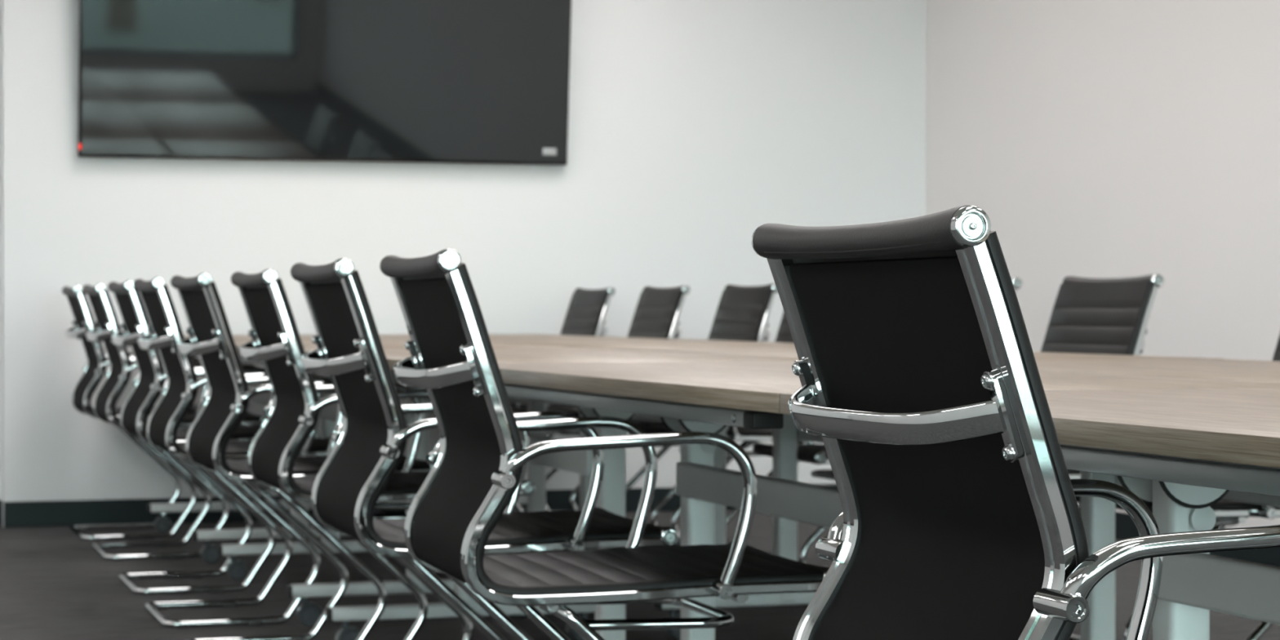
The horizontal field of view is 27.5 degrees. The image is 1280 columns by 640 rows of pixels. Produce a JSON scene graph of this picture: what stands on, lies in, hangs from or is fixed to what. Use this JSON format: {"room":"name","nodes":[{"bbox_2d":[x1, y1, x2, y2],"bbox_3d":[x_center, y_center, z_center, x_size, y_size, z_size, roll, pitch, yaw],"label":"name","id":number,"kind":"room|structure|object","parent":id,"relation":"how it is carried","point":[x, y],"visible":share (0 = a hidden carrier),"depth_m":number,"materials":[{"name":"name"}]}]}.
{"room":"conference room","nodes":[
{"label":"conference room","id":0,"kind":"room"},
{"bbox_2d":[0,0,2,500],"bbox_3d":[-4.158,-0.603,10.019,3.333,2.850,0.200,0,0,-18],"label":"wall","id":1,"kind":"structure","parent":0,"point":[1,304],"depth_m":10.43,"materials":[{"name":"white paint"}]},
{"bbox_2d":[0,500,2,525],"bbox_3d":[-4.127,0.771,9.924,3.332,0.102,0.012,0,0,-18],"label":"baseboard","id":2,"kind":"structure","parent":1,"relation":"attached to","point":[1,501],"depth_m":10.42,"materials":[{"name":"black plastic"}]},
{"bbox_2d":[1,0,925,527],"bbox_3d":[-0.657,-0.608,11.035,3.957,2.850,0.200,0,0,-18],"label":"wall","id":3,"kind":"structure","parent":0,"point":[695,126],"depth_m":11.01,"materials":[{"name":"white paint"}]},
{"bbox_2d":[77,0,571,164],"bbox_3d":[-1.252,-1.214,10.639,2.012,1.132,0.150,0,0,-18],"label":"television","id":4,"kind":"object","parent":3,"relation":"attached to","point":[484,82],"visible":1,"depth_m":10.64,"materials":[{"name":"black"}]},
{"bbox_2d":[4,483,837,527],"bbox_3d":[-0.625,0.766,10.941,3.957,0.102,0.015,0,0,-18],"label":"baseboard","id":5,"kind":"structure","parent":3,"relation":"attached to","point":[126,511],"depth_m":10.48,"materials":[{"name":"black plastic"}]},
{"bbox_2d":[0,509,1279,639],"bbox_3d":[-0.050,0.902,3.618,7.690,0.100,15.320,0,0,-18],"label":"floor","id":6,"kind":"structure","parent":0,"point":[54,585],"depth_m":7.84,"materials":[{"name":"grey carpet"}]},
{"bbox_2d":[62,284,198,541],"bbox_3d":[-1.895,0.345,10.060,0.603,0.952,0.560,0,0,-17],"label":"chair","id":7,"kind":"object","parent":6,"relation":"on","point":[95,368],"visible":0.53,"depth_m":9.88,"materials":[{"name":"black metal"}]},
{"bbox_2d":[82,283,266,560],"bbox_3d":[-1.653,0.349,9.299,0.603,0.952,0.560,0,0,-17],"label":"chair","id":8,"kind":"object","parent":6,"relation":"on","point":[118,373],"visible":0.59,"depth_m":9.15,"materials":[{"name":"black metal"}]},
{"bbox_2d":[107,280,320,595],"bbox_3d":[-1.342,0.354,8.219,0.603,0.952,0.560,0,0,-17],"label":"chair","id":9,"kind":"object","parent":6,"relation":"on","point":[151,377],"visible":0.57,"depth_m":8.06,"materials":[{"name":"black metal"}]},
{"bbox_2d":[133,276,330,628],"bbox_3d":[-1.104,0.358,7.398,0.603,0.952,0.560,0,0,-17],"label":"chair","id":10,"kind":"object","parent":6,"relation":"on","point":[179,392],"visible":0.67,"depth_m":7.22,"materials":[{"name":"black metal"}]},
{"bbox_2d":[146,334,410,563],"bbox_3d":[-1.364,0.444,9.618,0.840,0.760,1.832,0,0,-18],"label":"table","id":11,"kind":"object","parent":6,"relation":"on","point":[210,554],"visible":0.23,"depth_m":9.29,"materials":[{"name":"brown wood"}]},
{"bbox_2d":[153,515,173,525],"bbox_3d":[-1.845,0.776,10.131,0.069,0.034,0.044,0,0,-18],"label":"caster wheel","id":12,"kind":"object","parent":11,"relation":"attached to","point":[160,521],"depth_m":10.11,"materials":[{"name":"grey plastic"}]},
{"bbox_2d":[200,544,217,555],"bbox_3d":[-1.462,0.782,8.925,0.069,0.034,0.044,0,0,-18],"label":"caster wheel","id":13,"kind":"object","parent":11,"relation":"attached to","point":[206,550],"depth_m":8.91,"materials":[{"name":"grey plastic"}]},
{"bbox_2d":[170,272,433,639],"bbox_3d":[-0.843,0.362,6.561,0.603,0.952,0.560,0,0,-18],"label":"chair","id":14,"kind":"object","parent":6,"relation":"on","point":[225,402],"visible":0.62,"depth_m":6.42,"materials":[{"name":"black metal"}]},
{"bbox_2d":[231,268,535,639],"bbox_3d":[-0.586,0.365,5.883,0.603,0.952,0.560,0,0,-17],"label":"chair","id":15,"kind":"object","parent":6,"relation":"on","point":[292,413],"visible":0.62,"depth_m":5.75,"materials":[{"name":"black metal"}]},
{"bbox_2d":[217,339,582,626],"bbox_3d":[-0.809,0.452,7.868,0.840,0.760,1.832,0,0,-18],"label":"table","id":16,"kind":"object","parent":6,"relation":"on","point":[308,614],"visible":0.27,"depth_m":7.27,"materials":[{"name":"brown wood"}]},
{"bbox_2d":[225,559,248,571],"bbox_3d":[-1.289,0.785,8.381,0.069,0.034,0.044,0,0,-18],"label":"caster wheel","id":17,"kind":"object","parent":16,"relation":"attached to","point":[234,565],"depth_m":8.36,"materials":[{"name":"grey plastic"}]},
{"bbox_2d":[294,601,322,616],"bbox_3d":[-0.907,0.791,7.174,0.069,0.034,0.044,0,0,-18],"label":"caster wheel","id":18,"kind":"object","parent":16,"relation":"attached to","point":[306,608],"depth_m":7.16,"materials":[{"name":"grey plastic"}]},
{"bbox_2d":[290,257,679,639],"bbox_3d":[-0.289,0.371,4.665,0.603,0.952,0.560,0,0,-16],"label":"chair","id":19,"kind":"object","parent":6,"relation":"on","point":[372,433],"visible":0.75,"depth_m":4.50,"materials":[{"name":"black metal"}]},
{"bbox_2d":[373,333,658,519],"bbox_3d":[-0.557,0.442,9.874,0.840,0.760,1.832,0,0,-18],"label":"table","id":20,"kind":"object","parent":6,"relation":"on","point":[536,502],"visible":0.08,"depth_m":9.26,"materials":[{"name":"brown wood"}]},
{"bbox_2d":[304,347,799,639],"bbox_3d":[-0.254,0.460,6.118,0.840,0.760,1.832,0,0,-18],"label":"table","id":21,"kind":"object","parent":6,"relation":"on","point":[611,496],"visible":0.27,"depth_m":5.69,"materials":[{"name":"brown wood"}]},
{"bbox_2d":[334,626,361,639],"bbox_3d":[-0.734,0.793,6.631,0.069,0.034,0.044,0,0,-18],"label":"caster wheel","id":22,"kind":"object","parent":21,"relation":"attached to","point":[346,633],"depth_m":6.61,"materials":[{"name":"grey plastic"}]},
{"bbox_2d":[510,286,615,512],"bbox_3d":[-0.454,0.342,10.672,0.603,0.952,0.560,0,0,-17],"label":"chair","id":23,"kind":"object","parent":6,"relation":"on","point":[586,313],"visible":0.3,"depth_m":10.62,"materials":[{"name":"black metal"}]},
{"bbox_2d":[512,284,690,511],"bbox_3d":[-0.169,0.347,9.802,0.603,0.952,0.560,0,0,-17],"label":"chair","id":24,"kind":"object","parent":6,"relation":"on","point":[658,310],"visible":0.29,"depth_m":9.78,"materials":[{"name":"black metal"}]},
{"bbox_2d":[379,248,829,639],"bbox_3d":[-0.058,0.375,3.958,0.603,0.952,0.560,0,0,-15],"label":"chair","id":25,"kind":"object","parent":6,"relation":"on","point":[478,458],"visible":0.96,"depth_m":3.80,"materials":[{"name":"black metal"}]},
{"bbox_2d":[490,338,808,604],"bbox_3d":[0.023,0.451,8.132,0.840,0.760,1.832,0,0,-18],"label":"table","id":26,"kind":"object","parent":6,"relation":"on","point":[720,454],"visible":0.03,"depth_m":7.84,"materials":[{"name":"brown wood"}]},
{"bbox_2d":[578,283,777,525],"bbox_3d":[0.120,0.350,9.002,0.603,0.952,0.560,0,0,-17],"label":"chair","id":27,"kind":"object","parent":6,"relation":"on","point":[742,313],"visible":0.2,"depth_m":8.99,"materials":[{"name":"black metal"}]},
{"bbox_2d":[635,311,806,544],"bbox_3d":[0.326,0.353,8.402,0.603,0.952,0.560,0,0,-17],"label":"chair","id":28,"kind":"object","parent":6,"relation":"on","point":[749,437],"visible":0.16,"depth_m":8.29,"materials":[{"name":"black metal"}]},
{"bbox_2d":[752,276,1022,563],"bbox_3d":[0.674,0.359,7.202,0.603,0.952,0.560,0,0,-17],"label":"chair","id":29,"kind":"object","parent":6,"relation":"on","point":[810,452],"visible":0.12,"depth_m":7.21,"materials":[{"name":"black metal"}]},
{"bbox_2d":[497,361,1279,639],"bbox_3d":[0.301,0.469,4.368,0.840,0.760,1.832,0,0,-18],"label":"table","id":30,"kind":"object","parent":6,"relation":"on","point":[709,397],"visible":0.32,"depth_m":4.28,"materials":[{"name":"brown wood"}]},
{"bbox_2d":[604,346,1223,638],"bbox_3d":[0.578,0.459,6.382,0.840,0.760,1.832,0,0,-18],"label":"table","id":31,"kind":"object","parent":6,"relation":"on","point":[784,440],"visible":0.09,"depth_m":6.95,"materials":[{"name":"brown wood"}]},
{"bbox_2d":[751,204,1279,639],"bbox_3d":[0.464,0.382,2.418,0.603,0.952,0.560,0,0,-17],"label":"chair","id":32,"kind":"object","parent":6,"relation":"on","point":[960,518],"visible":1,"depth_m":2.29,"materials":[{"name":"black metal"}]},
{"bbox_2d":[779,387,1279,639],"bbox_3d":[0.856,0.477,2.618,0.840,0.760,1.832,0,0,-18],"label":"table","id":33,"kind":"object","parent":6,"relation":"on","point":[1180,451],"visible":0.7,"depth_m":2.87,"materials":[{"name":"brown wood"}]},
{"bbox_2d":[1040,273,1164,639],"bbox_3d":[0.926,0.362,6.552,0.603,0.952,0.560,0,0,-17],"label":"chair","id":34,"kind":"object","parent":6,"relation":"on","point":[1097,316],"visible":0.2,"depth_m":6.57,"materials":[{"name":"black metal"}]},
{"bbox_2d":[1035,358,1279,639],"bbox_3d":[1.105,0.468,4.623,0.840,0.760,1.832,0,0,-18],"label":"table","id":35,"kind":"object","parent":6,"relation":"on","point":[1097,513],"visible":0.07,"depth_m":5.19,"materials":[{"name":"brown wood"}]},
{"bbox_2d":[1075,333,1279,639],"bbox_3d":[1.260,0.368,5.432,0.603,0.952,0.560,0,0,-17],"label":"chair","id":36,"kind":"object","parent":6,"relation":"on","point":[1228,513],"visible":0.13,"depth_m":5.16,"materials":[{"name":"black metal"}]},
{"bbox_2d":[925,0,1279,528],"bbox_3d":[3.535,-0.578,4.696,0.203,2.850,14.820,0,0,-18],"label":"wall","id":37,"kind":"structure","parent":0,"point":[1095,139],"depth_m":9.79,"materials":[{"name":"white paint"}]},
{"bbox_2d":[1078,506,1279,566],"bbox_3d":[3.466,0.797,4.569,0.012,0.102,14.608,0,0,-18],"label":"baseboard","id":38,"kind":"structure","parent":37,"relation":"attached to","point":[1125,526],"depth_m":9.03,"materials":[{"name":"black plastic"}]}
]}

